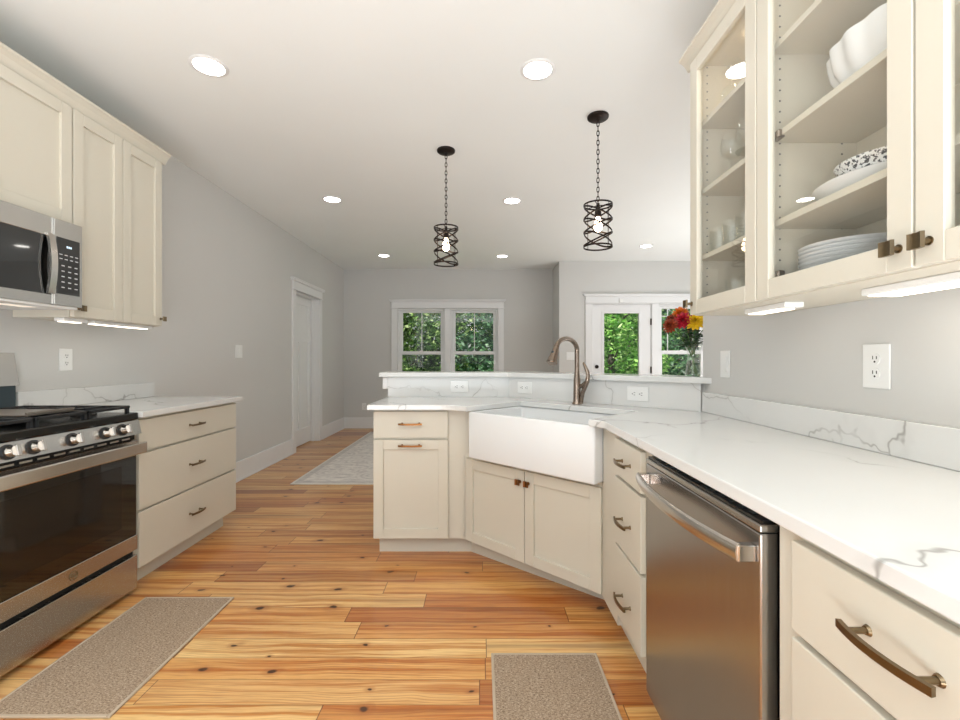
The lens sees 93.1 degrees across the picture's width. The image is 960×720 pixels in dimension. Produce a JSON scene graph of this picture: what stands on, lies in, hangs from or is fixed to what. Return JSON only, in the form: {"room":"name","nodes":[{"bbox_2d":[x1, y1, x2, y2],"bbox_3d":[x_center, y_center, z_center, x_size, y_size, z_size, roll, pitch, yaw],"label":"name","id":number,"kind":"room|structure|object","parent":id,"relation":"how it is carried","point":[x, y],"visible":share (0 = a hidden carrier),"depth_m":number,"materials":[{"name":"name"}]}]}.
{"room":"kitchen","nodes":[
{"label":"kitchen","id":0,"kind":"room"},
{"bbox_2d":[0,156,343,461],"bbox_3d":[-2.436,-0.193,2.485,0.140,2.738,10.970,0,0,0],"label":"wall","id":1,"kind":"structure","parent":0,"point":[227,268],"depth_m":4.01,"materials":[{"name":"grey paint"}]},
{"bbox_2d":[0,42,77,223],"bbox_3d":[-2.197,-1.010,1.861,0.334,0.677,0.871,0,0,0],"label":"upper cabinet","id":2,"kind":"object","parent":1,"relation":"attached to","point":[36,111],"visible":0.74,"depth_m":2.10,"materials":[{"name":"beige paint"}]},
{"bbox_2d":[0,200,81,309],"bbox_3d":[-2.172,-0.459,1.916,0.384,0.422,0.752,0,0,0],"label":"microwave","id":3,"kind":"object","parent":2,"relation":"attached to","point":[41,254],"visible":1,"depth_m":2.07,"materials":[{"name":"metal"}]},
{"bbox_2d":[59,349,71,370],"bbox_3d":[-2.361,-0.002,2.590,0.009,0.125,0.080,0,0,0],"label":"outlet","id":4,"kind":"object","parent":1,"relation":"attached to","point":[65,355],"visible":1,"depth_m":2.58,"materials":[{"name":"white plastic"}]},
{"bbox_2d":[16,383,154,405],"bbox_3d":[-2.356,0.212,2.790,0.019,0.100,0.964,0,0,0],"label":"backsplash","id":5,"kind":"structure","parent":1,"relation":"attached to","point":[96,394],"depth_m":2.70,"materials":[{"name":"white stone"}]},
{"bbox_2d":[13,93,170,326],"bbox_3d":[-2.197,-0.782,2.643,0.334,1.133,0.693,0,0,0],"label":"upper cabinet","id":6,"kind":"object","parent":1,"relation":"attached to","point":[117,170],"visible":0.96,"depth_m":2.56,"materials":[{"name":"beige paint"}]},
{"bbox_2d":[54,317,87,322],"bbox_3d":[-2.139,-0.205,2.375,0.055,0.021,0.140,0,0,0],"label":"light","id":7,"kind":"object","parent":6,"relation":"attached to","point":[58,319],"visible":1,"depth_m":2.34,"materials":[{"name":"white plastic"}]},
{"bbox_2d":[85,321,151,328],"bbox_3d":[-2.139,-0.205,2.705,0.055,0.021,0.440,0,0,0],"label":"light","id":8,"kind":"object","parent":6,"relation":"attached to","point":[100,323],"visible":0.91,"depth_m":2.65,"materials":[{"name":"white plastic"}]},
{"bbox_2d":[88,324,143,328],"bbox_3d":[-2.139,-0.197,2.696,0.039,0.003,0.398,0,0,0],"label":"diffuser","id":9,"kind":"object","parent":8,"relation":"attached to","point":[111,325],"depth_m":2.70,"materials":[{"name":"white plastic"}]},
{"bbox_2d":[235,345,241,357],"bbox_3d":[-2.361,-0.084,4.440,0.010,0.125,0.125,0,0,0],"label":"light switch","id":10,"kind":"object","parent":1,"relation":"attached to","point":[238,348],"visible":1,"depth_m":4.42,"materials":[{"name":"white plastic"}]},
{"bbox_2d":[234,417,344,482],"bbox_3d":[-2.353,1.081,5.540,0.027,0.190,4.580,0,0,0],"label":"baseboard","id":11,"kind":"structure","parent":1,"relation":"attached to","point":[246,467],"depth_m":5.08,"materials":[{"name":"white paint"}]},
{"bbox_2d":[290,276,324,452],"bbox_3d":[-2.411,0.069,6.205,0.190,2.215,1.118,0,0,0],"label":"door","id":12,"kind":"structure","parent":1,"relation":"in","point":[306,310],"depth_m":6.39,"materials":[{"name":"white paint"}]},
{"bbox_2d":[0,428,660,719],"bbox_3d":[1.117,1.201,2.485,7.246,0.050,10.970,0,0,0],"label":"floor","id":13,"kind":"structure","parent":0,"point":[321,622],"depth_m":2.03,"materials":[{"name":"brown wood"}]},
{"bbox_2d":[0,353,146,676],"bbox_3d":[-2.033,0.570,1.922,0.715,1.212,0.760,0,0,0],"label":"gas range","id":14,"kind":"object","parent":13,"relation":"on","point":[68,536],"visible":0.99,"depth_m":1.90,"materials":[{"name":"metal"}]},
{"bbox_2d":[0,412,137,442],"bbox_3d":[-2.050,0.282,1.922,0.635,0.036,0.760,0,0,0],"label":"cooktop","id":15,"kind":"object","parent":14,"relation":"in","point":[54,428],"depth_m":1.92,"materials":[{"name":"silver metal"}]},
{"bbox_2d":[0,597,233,717],"bbox_3d":[-1.434,1.171,1.867,0.436,0.009,0.753,0,0,0],"label":"kitchen mat","id":16,"kind":"object","parent":13,"relation":"on","point":[99,675],"visible":1,"depth_m":1.75,"materials":[{"name":"beige fabric"}]},
{"bbox_2d":[133,402,235,580],"bbox_3d":[-2.035,0.735,2.780,0.658,0.883,0.936,0,0,0],"label":"base cabinet","id":17,"kind":"object","parent":13,"relation":"on","point":[186,475],"visible":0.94,"depth_m":2.67,"materials":[{"name":"beige paint"}]},
{"bbox_2d":[81,396,242,416],"bbox_3d":[-2.040,0.277,2.790,0.650,0.030,0.964,0,0,0],"label":"countertop","id":18,"kind":"structure","parent":17,"relation":"on","point":[155,405],"depth_m":2.81,"materials":[{"name":"white stone"}]},
{"bbox_2d":[290,432,373,484],"bbox_3d":[-0.550,1.171,5.843,2.500,0.008,3.113,0,0,0],"label":"area rug","id":19,"kind":"object","parent":13,"relation":"on","point":[353,465],"visible":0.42,"depth_m":4.89,"materials":[{"name":"grey fabric"}]},
{"bbox_2d":[373,409,487,550],"bbox_3d":[-0.300,0.735,2.945,0.686,0.883,0.550,0,0,0],"label":"base cabinet","id":20,"kind":"object","parent":13,"relation":"on","point":[418,455],"visible":1,"depth_m":2.72,"materials":[{"name":"beige paint"}]},
{"bbox_2d":[464,428,633,648],"bbox_3d":[0.443,0.735,2.474,1.835,0.883,0.726,0,0,45],"label":"base cabinet","id":21,"kind":"object","parent":13,"relation":"on","point":[559,530],"visible":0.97,"depth_m":2.31,"materials":[{"name":"beige paint"}]},
{"bbox_2d":[367,397,959,624],"bbox_3d":[0.238,0.277,1.780,1.802,0.030,2.899,0,0,0],"label":"countertop","id":22,"kind":"structure","parent":21,"relation":"on","point":[896,520],"depth_m":0.98,"materials":[{"name":"white stone"}]},
{"bbox_2d":[469,406,612,484],"bbox_3d":[0.381,0.426,2.477,0.818,0.266,0.470,0,0,45],"label":"sink","id":23,"kind":"object","parent":22,"relation":"in","point":[553,442],"visible":0.72,"depth_m":2.28,"materials":[{"name":"white ceramic"}]},
{"bbox_2d":[546,336,589,404],"bbox_3d":[0.500,0.063,2.584,0.307,0.398,0.119,0,0,-45],"label":"kitchen faucet","id":24,"kind":"object","parent":22,"relation":"on","point":[578,394],"visible":1,"depth_m":2.66,"materials":[{"name":"silver metal"}]},
{"bbox_2d":[491,653,621,719],"bbox_3d":[0.250,1.171,1.437,0.420,0.009,0.754,0,0,0],"label":"kitchen mat","id":25,"kind":"object","parent":13,"relation":"on","point":[525,686],"visible":1,"depth_m":1.62,"materials":[{"name":"beige carpet"}]},
{"bbox_2d":[613,436,653,671],"bbox_3d":[0.807,0.735,1.657,0.622,0.883,0.375,0,0,0],"label":"base cabinet","id":26,"kind":"object","parent":13,"relation":"on","point":[629,596],"visible":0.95,"depth_m":1.62,"materials":[{"name":"beige paint"}]},
{"bbox_2d":[636,456,779,719],"bbox_3d":[0.771,0.742,1.163,0.619,0.869,0.598,0,0,0],"label":"dishwasher","id":27,"kind":"object","parent":13,"relation":"on","point":[713,561],"visible":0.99,"depth_m":1.06,"materials":[{"name":"silver metal"}]},
{"bbox_2d":[776,524,779,719],"bbox_3d":[0.828,0.692,1.163,0.505,0.768,0.590,0,0,0],"label":"tub","id":28,"kind":"object","parent":27,"relation":"in","point":[778,526],"depth_m":0.88,"materials":[{"name":"black"}]},
{"bbox_2d":[780,526,959,719],"bbox_3d":[0.807,0.735,0.588,0.622,0.883,0.515,0,0,0],"label":"base cabinet","id":29,"kind":"object","parent":13,"relation":"on","point":[854,646],"visible":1,"depth_m":0.65,"materials":[{"name":"beige paint"}]},
{"bbox_2d":[0,0,718,268],"bbox_3d":[1.117,-1.612,2.485,7.246,0.100,10.970,0,0,0],"label":"ceiling","id":30,"kind":"structure","parent":0,"point":[352,101],"depth_m":2.83,"materials":[{"name":"white paint"}]},
{"bbox_2d":[188,54,228,77],"bbox_3d":[-1.445,-1.558,2.417,0.188,0.006,0.188,0,0,0],"label":"recessed light","id":31,"kind":"object","parent":30,"relation":"in","point":[210,66],"visible":1,"depth_m":2.41,"materials":[{"name":"white paint"}]},
{"bbox_2d":[322,196,341,202],"bbox_3d":[-1.445,-1.558,4.420,0.188,0.006,0.188,0,0,0],"label":"recessed light","id":32,"kind":"object","parent":30,"relation":"in","point":[332,199],"visible":1,"depth_m":4.42,"materials":[{"name":"white paint"}]},
{"bbox_2d":[378,254,389,256],"bbox_3d":[-1.450,-1.558,6.800,0.188,0.006,0.188,0,0,0],"label":"recessed light","id":33,"kind":"object","parent":30,"relation":"in","point":[379,255],"visible":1,"depth_m":6.78,"materials":[{"name":"white paint"}]},
{"bbox_2d":[434,146,457,266],"bbox_3d":[-0.260,-1.135,3.384,0.183,0.853,0.183,0,0,-6],"label":"pendant light","id":34,"kind":"object","parent":30,"relation":"hanging from","point":[443,150],"visible":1,"depth_m":3.36,"materials":[{"name":"black metal"}]},
{"bbox_2d":[443,226,448,237],"bbox_3d":[-0.260,-0.949,3.384,0.042,0.090,0.042,0,0,-6],"label":"socket","id":35,"kind":"object","parent":34,"relation":"attached to","point":[445,235],"depth_m":3.37,"materials":[{"name":"black metal"}]},
{"bbox_2d":[496,255,507,257],"bbox_3d":[0.318,-1.558,6.834,0.188,0.006,0.188,0,0,0],"label":"recessed light","id":36,"kind":"object","parent":30,"relation":"in","point":[498,256],"visible":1,"depth_m":6.85,"materials":[{"name":"white paint"}]},
{"bbox_2d":[503,197,521,203],"bbox_3d":[0.305,-1.558,4.456,0.188,0.006,0.188,0,0,0],"label":"recessed light","id":37,"kind":"object","parent":30,"relation":"in","point":[511,200],"visible":1,"depth_m":4.44,"materials":[{"name":"white paint"}]},
{"bbox_2d":[520,58,554,80],"bbox_3d":[0.305,-1.558,2.447,0.188,0.006,0.188,0,0,0],"label":"recessed light","id":38,"kind":"object","parent":30,"relation":"in","point":[537,69],"visible":1,"depth_m":2.44,"materials":[{"name":"white paint"}]},
{"bbox_2d":[583,110,612,250],"bbox_3d":[0.749,-1.141,2.913,0.183,0.843,0.183,0,0,14],"label":"pendant light","id":39,"kind":"object","parent":30,"relation":"hanging from","point":[596,117],"visible":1,"depth_m":2.89,"materials":[{"name":"black metal"}]},
{"bbox_2d":[595,203,600,217],"bbox_3d":[0.749,-0.959,2.913,0.042,0.090,0.042,0,0,14],"label":"socket","id":40,"kind":"object","parent":39,"relation":"attached to","point":[598,212],"depth_m":2.90,"materials":[{"name":"black metal"}]},
{"bbox_2d":[639,244,652,247],"bbox_3d":[2.260,-1.558,6.230,0.188,0.006,0.188,0,0,0],"label":"recessed light","id":41,"kind":"object","parent":30,"relation":"in","point":[645,245],"visible":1,"depth_m":6.24,"materials":[{"name":"white paint"}]},
{"bbox_2d":[344,269,552,416],"bbox_3d":[-0.566,-0.193,7.900,3.601,2.738,0.140,0,0,0],"label":"wall","id":42,"kind":"structure","parent":0,"point":[528,293],"depth_m":7.83,"materials":[{"name":"grey paint"}]},
{"bbox_2d":[344,417,372,427],"bbox_3d":[-0.558,1.081,7.822,3.586,0.190,0.015,0,0,0],"label":"baseboard","id":43,"kind":"structure","parent":42,"relation":"attached to","point":[349,422],"depth_m":7.82,"materials":[{"name":"white paint"}]},
{"bbox_2d":[389,299,505,370],"bbox_3d":[-0.572,-0.137,7.865,1.998,1.805,0.190,0,0,0],"label":"window","id":44,"kind":"structure","parent":42,"relation":"in","point":[448,308],"depth_m":7.81,"materials":[{"name":"white paint"}]},
{"bbox_2d":[496,384,704,411],"bbox_3d":[0.337,0.647,3.037,2.087,1.057,0.539,0,0,27],"label":"wall","id":45,"kind":"structure","parent":0,"point":[702,385],"depth_m":2.33,"materials":[{"name":"grey paint"}]},
{"bbox_2d":[383,377,387,388],"bbox_3d":[-0.680,0.163,3.327,0.040,0.086,0.186,0,0,0],"label":"bracket","id":46,"kind":"object","parent":45,"relation":"attached to","point":[385,379],"visible":0.46,"depth_m":3.23,"materials":[{"name":"white paint"}]},
{"bbox_2d":[388,377,700,410],"bbox_3d":[0.320,0.191,2.957,2.010,0.142,0.415,0,0,27],"label":"backsplash","id":47,"kind":"structure","parent":45,"relation":"attached to","point":[664,395],"depth_m":2.95,"materials":[{"name":"white stone"}]},
{"bbox_2d":[451,381,467,391],"bbox_3d":[-0.153,0.190,3.225,0.125,0.080,0.009,0,0,0],"label":"outlet","id":48,"kind":"object","parent":47,"relation":"attached to","point":[456,386],"visible":1,"depth_m":3.22,"materials":[{"name":"white plastic"}]},
{"bbox_2d":[518,382,531,393],"bbox_3d":[0.299,0.190,3.124,0.009,0.080,0.125,0,0,-45],"label":"outlet","id":49,"kind":"object","parent":47,"relation":"attached to","point":[523,387],"visible":1,"depth_m":3.12,"materials":[{"name":"white plastic"}]},
{"bbox_2d":[627,386,648,401],"bbox_3d":[0.877,0.190,2.547,0.009,0.080,0.125,0,0,-45],"label":"outlet","id":50,"kind":"object","parent":47,"relation":"attached to","point":[633,393],"visible":1,"depth_m":2.54,"materials":[{"name":"white plastic"}]},
{"bbox_2d":[379,371,711,383],"bbox_3d":[0.320,0.103,3.099,2.237,0.030,0.770,0,0,27],"label":"bar ledge","id":51,"kind":"object","parent":45,"relation":"on","point":[557,375],"visible":0.93,"depth_m":2.97,"materials":[{"name":"white stone"}]},
{"bbox_3d":[1.151,-0.007,2.462,0.104,0.190,0.104,0,0,0],"label":"glass vase","id":52,"kind":"object","parent":51,"relation":"on","visible":0},
{"bbox_2d":[662,318,692,359],"bbox_3d":[1.071,-0.075,2.467,0.194,0.303,0.091,0,0,-23],"label":"dahlia","id":53,"kind":"object","parent":52,"relation":"in","point":[669,324],"visible":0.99,"depth_m":2.43,"materials":[{"name":"orange plant"}]},
{"bbox_2d":[665,314,697,373],"bbox_3d":[1.085,-0.087,2.469,0.166,0.328,0.065,0,0,29],"label":"dahlia","id":54,"kind":"object","parent":52,"relation":"in","point":[670,316],"visible":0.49,"depth_m":2.48,"materials":[{"name":"orange plant"}]},
{"bbox_2d":[674,312,692,356],"bbox_3d":[1.095,-0.091,2.447,0.129,0.335,0.108,0,0,-45],"label":"dahlia","id":55,"kind":"object","parent":52,"relation":"in","point":[682,319],"visible":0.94,"depth_m":2.42,"materials":[{"name":"red plant"}]},
{"bbox_2d":[672,307,695,373],"bbox_3d":[1.107,-0.109,2.494,0.119,0.370,0.096,0,0,0],"label":"dahlia","id":56,"kind":"object","parent":52,"relation":"in","point":[679,310],"visible":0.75,"depth_m":2.48,"materials":[{"name":"orange plant"}]},
{"bbox_2d":[673,342,698,361],"bbox_3d":[1.107,-0.011,2.446,0.163,0.174,0.119,0,0,0],"label":"leafy sprig","id":57,"kind":"object","parent":52,"relation":"in","point":[687,343],"visible":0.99,"depth_m":2.43,"materials":[{"name":"green plant"}]},
{"bbox_2d":[680,328,702,373],"bbox_3d":[1.150,-0.059,2.486,0.121,0.271,0.138,0,0,0],"label":"leafy sprig","id":58,"kind":"object","parent":52,"relation":"in","point":[691,328],"visible":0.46,"depth_m":2.46,"materials":[{"name":"green plant"}]},
{"bbox_2d":[681,328,702,343],"bbox_3d":[1.140,-0.054,2.448,0.126,0.261,0.128,0,0,0],"label":"leafy sprig","id":59,"kind":"object","parent":52,"relation":"in","point":[690,329],"visible":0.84,"depth_m":2.45,"materials":[{"name":"green plant"}]},
{"bbox_2d":[686,315,702,359],"bbox_3d":[1.131,-0.088,2.410,0.104,0.328,0.105,0,0,-21],"label":"dahlia","id":60,"kind":"object","parent":52,"relation":"in","point":[698,320],"visible":0.84,"depth_m":2.39,"materials":[{"name":"yellow plant"}]},
{"bbox_2d":[688,329,702,373],"bbox_3d":[1.176,-0.047,2.460,0.114,0.246,0.137,0,0,-38],"label":"leafy sprig","id":61,"kind":"object","parent":52,"relation":"in","point":[698,334],"visible":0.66,"depth_m":2.46,"materials":[{"name":"green plant"}]},
{"bbox_2d":[553,261,689,372],"bbox_3d":[2.917,-0.193,7.575,3.365,2.738,0.790,0,0,0],"label":"wall","id":62,"kind":"structure","parent":0,"point":[571,279],"depth_m":7.18,"materials":[{"name":"grey paint"}]},
{"bbox_2d":[566,352,573,359],"bbox_3d":[1.410,-0.064,7.175,0.125,0.125,0.010,0,0,0],"label":"light switch","id":63,"kind":"object","parent":62,"relation":"attached to","point":[569,355],"visible":1,"depth_m":7.17,"materials":[{"name":"white plastic"}]},
{"bbox_2d":[583,294,689,373],"bbox_3d":[2.658,0.079,7.205,2.093,2.235,0.190,0,0,0],"label":"door","id":64,"kind":"structure","parent":62,"relation":"in","point":[646,306],"depth_m":7.18,"materials":[{"name":"white paint"}]},
{"bbox_2d":[659,304,702,376],"bbox_3d":[3.235,-0.109,7.215,0.910,1.550,0.190,0,0,0],"label":"window","id":65,"kind":"structure","parent":62,"relation":"in","point":[661,306],"depth_m":7.22,"materials":[{"name":"white paint"}]},
{"bbox_2d":[703,287,959,427],"bbox_3d":[2.940,-0.193,-0.332,3.600,2.738,5.336,0,0,0],"label":"wall","id":66,"kind":"structure","parent":0,"point":[811,357],"depth_m":1.42,"materials":[{"name":"grey paint"}]},
{"bbox_2d":[720,350,729,377],"bbox_3d":[1.135,0.019,2.118,0.010,0.125,0.080,0,0,0],"label":"light switch","id":67,"kind":"object","parent":66,"relation":"attached to","point":[724,355],"visible":1,"depth_m":2.11,"materials":[{"name":"white plastic"}]},
{"bbox_2d":[679,0,847,315],"bbox_3d":[0.974,-0.706,1.633,0.328,1.056,0.486,0,0,0],"label":"upper cabinet","id":68,"kind":"object","parent":66,"relation":"attached to","point":[723,183],"visible":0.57,"depth_m":1.77,"materials":[{"name":"beige wood"}]},
{"bbox_2d":[702,77,744,128],"bbox_3d":[1.002,-0.929,1.611,0.257,0.019,0.403,0,0,0],"label":"shelf","id":69,"kind":"object","parent":68,"relation":"attached to","point":[730,113],"depth_m":1.70,"materials":[{"name":"beige wood"}]},
{"bbox_2d":[702,157,744,195],"bbox_3d":[1.002,-0.662,1.611,0.257,0.019,0.403,0,0,0],"label":"shelf","id":70,"kind":"object","parent":68,"relation":"attached to","point":[731,183],"depth_m":1.69,"materials":[{"name":"beige wood"}]},
{"bbox_2d":[702,235,744,260],"bbox_3d":[1.002,-0.405,1.611,0.257,0.019,0.403,0,0,0],"label":"shelf","id":71,"kind":"object","parent":68,"relation":"attached to","point":[734,250],"depth_m":1.69,"materials":[{"name":"beige wood"}]},
{"bbox_2d":[745,302,803,314],"bbox_3d":[0.955,-0.168,1.492,0.060,0.021,0.215,0,0,0],"label":"light","id":72,"kind":"object","parent":68,"relation":"attached to","point":[782,306],"visible":1,"depth_m":1.45,"materials":[{"name":"white plastic"}]},
{"bbox_2d":[748,308,794,314],"bbox_3d":[0.955,-0.159,1.502,0.044,0.003,0.173,0,0,0],"label":"diffuser","id":73,"kind":"object","parent":72,"relation":"attached to","point":[752,311],"depth_m":1.51,"materials":[{"name":"white plastic"}]},
{"bbox_2d":[702,392,959,471],"bbox_3d":[1.129,0.212,1.318,0.019,0.100,1.976,0,0,0],"label":"backsplash","id":74,"kind":"structure","parent":66,"relation":"attached to","point":[931,444],"depth_m":1.37,"materials":[{"name":"white stone"}]},
{"bbox_2d":[757,0,959,301],"bbox_3d":[0.974,-0.706,0.884,0.328,1.056,1.012,0,0,0],"label":"upper cabinet","id":75,"kind":"object","parent":66,"relation":"attached to","point":[905,100],"visible":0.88,"depth_m":1.18,"materials":[{"name":"beige wood"}]},
{"bbox_2d":[775,0,886,53],"bbox_3d":[1.002,-0.929,0.884,0.257,0.019,0.974,0,0,0],"label":"shelf","id":76,"kind":"object","parent":75,"relation":"attached to","point":[825,22],"depth_m":1.25,"materials":[{"name":"beige wood"}]},
{"bbox_2d":[812,161,886,200],"bbox_3d":[1.002,-0.434,1.150,0.249,0.040,0.304,0,0,0],"label":"platter","id":77,"kind":"object","parent":75,"relation":"on","point":[842,181],"visible":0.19,"depth_m":1.11,"materials":[{"name":"white ceramic"}]},
{"bbox_2d":[833,146,886,176],"bbox_3d":[1.002,-0.457,1.118,0.216,0.067,0.216,0,0,0],"label":"serving bowl","id":78,"kind":"object","parent":77,"relation":"on","point":[877,155],"visible":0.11,"depth_m":1.08,"materials":[{"name":"ceramic"}]},
{"bbox_2d":[826,3,886,87],"bbox_3d":[1.002,-0.732,1.090,0.249,0.119,0.322,0,0,0],"label":"bowl","id":79,"kind":"object","parent":75,"relation":"on","point":[862,42],"visible":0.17,"depth_m":1.07,"materials":[{"name":"white ceramic"}]},
{"bbox_2d":[775,0,959,142],"bbox_3d":[1.002,-0.662,0.884,0.257,0.019,0.974,0,0,0],"label":"shelf","id":80,"kind":"object","parent":75,"relation":"attached to","point":[855,111],"depth_m":1.20,"materials":[{"name":"beige wood"}]},
{"bbox_2d":[775,133,959,228],"bbox_3d":[1.002,-0.405,0.884,0.257,0.019,0.974,0,0,0],"label":"shelf","id":81,"kind":"object","parent":75,"relation":"attached to","point":[862,204],"depth_m":1.19,"materials":[{"name":"beige wood"}]},
{"bbox_2d":[861,271,959,296],"bbox_3d":[1.000,-0.168,0.845,0.090,0.021,0.600,0,0,0],"label":"light","id":82,"kind":"object","parent":75,"relation":"attached to","point":[948,280],"visible":1,"depth_m":1.02,"materials":[{"name":"white plastic"}]},
{"bbox_2d":[868,280,959,296],"bbox_3d":[1.000,-0.159,0.854,0.074,0.003,0.558,0,0,0],"label":"diffuser","id":83,"kind":"object","parent":82,"relation":"attached to","point":[918,286],"depth_m":1.03,"materials":[{"name":"white plastic"}]},
{"bbox_3d":[1.002,-0.205,1.222,0.249,0.016,0.249,0,0,0],"label":"plate","id":84,"kind":"object","parent":75,"relation":"in","visible":0},
{"bbox_3d":[1.002,-0.215,1.222,0.249,0.016,0.249,0,0,0],"label":"plate","id":85,"kind":"object","parent":84,"relation":"on","visible":0},
{"bbox_3d":[1.002,-0.226,1.222,0.249,0.015,0.249,0,0,0],"label":"plate","id":86,"kind":"object","parent":85,"relation":"on","visible":0},
{"bbox_3d":[1.002,-0.237,1.222,0.249,0.016,0.249,0,0,0],"label":"plate","id":87,"kind":"object","parent":86,"relation":"on","visible":0},
{"bbox_2d":[798,259,838,270],"bbox_3d":[1.002,-0.248,1.222,0.249,0.016,0.249,0,0,0],"label":"plate","id":88,"kind":"object","parent":87,"relation":"on","point":[819,263],"visible":0.08,"depth_m":1.21,"materials":[{"name":"white ceramic"}]},
{"bbox_2d":[798,251,866,267],"bbox_3d":[1.002,-0.259,1.222,0.249,0.016,0.249,0,0,0],"label":"plate","id":89,"kind":"object","parent":88,"relation":"on","point":[840,256],"visible":0.15,"depth_m":1.18,"materials":[{"name":"white ceramic"}]},
{"bbox_2d":[798,246,877,264],"bbox_3d":[1.002,-0.269,1.222,0.249,0.016,0.249,0,0,0],"label":"plate","id":90,"kind":"object","parent":89,"relation":"on","point":[863,249],"visible":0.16,"depth_m":1.16,"materials":[{"name":"white ceramic"}]},
{"bbox_2d":[798,241,884,260],"bbox_3d":[1.002,-0.280,1.222,0.249,0.016,0.249,0,0,0],"label":"plate","id":91,"kind":"object","parent":90,"relation":"on","point":[869,244],"visible":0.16,"depth_m":1.15,"materials":[{"name":"white ceramic"}]},
{"bbox_2d":[798,237,886,256],"bbox_3d":[1.002,-0.291,1.222,0.249,0.016,0.249,0,0,0],"label":"plate","id":92,"kind":"object","parent":91,"relation":"on","point":[876,239],"visible":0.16,"depth_m":1.15,"materials":[{"name":"white ceramic"}]},
{"bbox_2d":[798,232,886,252],"bbox_3d":[1.002,-0.302,1.222,0.249,0.016,0.249,0,0,0],"label":"plate","id":93,"kind":"object","parent":92,"relation":"on","point":[884,234],"visible":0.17,"depth_m":1.15,"materials":[{"name":"white ceramic"}]},
{"bbox_2d":[863,343,890,388],"bbox_3d":[1.135,0.018,1.308,0.009,0.128,0.090,0,0,0],"label":"outlet","id":94,"kind":"object","parent":66,"relation":"attached to","point":[876,357],"visible":1,"depth_m":1.30,"materials":[{"name":"white plastic"}]},
{"bbox_2d":[870,353,879,364],"bbox_3d":[1.133,-0.003,1.308,0.003,0.033,0.033,0,0,0],"label":"receptacle","id":95,"kind":"object","parent":94,"relation":"attached to","point":[874,357],"depth_m":1.31,"materials":[{"name":"grey plastic"}]},
{"bbox_2d":[870,368,879,378],"bbox_3d":[1.133,0.039,1.308,0.003,0.033,0.033,0,0,0],"label":"receptacle","id":96,"kind":"object","parent":94,"relation":"attached to","point":[874,372],"depth_m":1.31,"materials":[{"name":"grey plastic"}]},
{"label":"outside","id":97,"kind":"structure","parent":0,"visible":0},
{"bbox_3d":[3.000,1.701,20.995,34.000,0.050,26.010,0,0,0],"label":"ground","id":98,"kind":"structure","parent":97,"visible":0},
{"bbox_2d":[402,313,440,370],"bbox_3d":[-2.587,-0.502,12.103,3.431,5.318,3.542,0,0,-5],"label":"tree","id":99,"kind":"object","parent":98,"relation":"on","point":[407,321],"visible":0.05,"depth_m":11.69,"materials":[{"name":"green plant"}]},
{"bbox_2d":[403,313,487,369],"bbox_3d":[-2.619,-1.537,17.274,6.510,8.641,6.649,0,0,-6],"label":"tree","id":100,"kind":"object","parent":98,"relation":"on","point":[468,330],"visible":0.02,"depth_m":16.89,"materials":[{"name":"green plant"}]},
{"bbox_2d":[402,313,492,370],"bbox_3d":[-1.164,-0.677,13.318,3.475,5.563,3.581,0,0,0],"label":"tree","id":101,"kind":"object","parent":98,"relation":"on","point":[459,316],"visible":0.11,"depth_m":12.70,"materials":[{"name":"green plant"}]},
{"bbox_2d":[455,313,493,370],"bbox_3d":[0.493,-0.433,12.325,3.089,4.887,3.111,0,0,0],"label":"tree","id":102,"kind":"object","parent":98,"relation":"on","point":[481,319],"visible":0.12,"depth_m":11.91,"materials":[{"name":"green plant"}]},
{"bbox_2d":[456,313,493,367],"bbox_3d":[1.845,-1.490,17.761,6.515,8.534,6.620,0,0,0],"label":"tree","id":103,"kind":"object","parent":98,"relation":"on","point":[480,313],"visible":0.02,"depth_m":17.15,"materials":[{"name":"green plant"}]},
{"bbox_2d":[604,314,670,374],"bbox_3d":[2.963,0.127,10.510,2.555,4.028,2.609,0,0,-6],"label":"tree","id":104,"kind":"object","parent":98,"relation":"on","point":[618,328],"visible":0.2,"depth_m":10.13,"materials":[{"name":"green plant"}]},
{"bbox_2d":[604,309,686,374],"bbox_3d":[4.484,-0.632,13.877,4.052,5.875,4.224,0,0,0],"label":"tree","id":105,"kind":"object","parent":98,"relation":"on","point":[632,323],"visible":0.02,"depth_m":13.10,"materials":[{"name":"green plant"}]},
{"bbox_2d":[606,311,699,374],"bbox_3d":[6.191,-1.504,17.788,6.425,8.546,6.635,0,0,-6],"label":"tree","id":106,"kind":"object","parent":98,"relation":"on","point":[662,311],"visible":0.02,"depth_m":16.52,"materials":[{"name":"green plant"}]},
{"bbox_2d":[635,309,699,376],"bbox_3d":[5.283,-0.278,11.518,2.875,4.712,2.931,0,0,-4],"label":"tree","id":107,"kind":"object","parent":98,"relation":"on","point":[688,361],"visible":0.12,"depth_m":11.27,"materials":[{"name":"green plant"}]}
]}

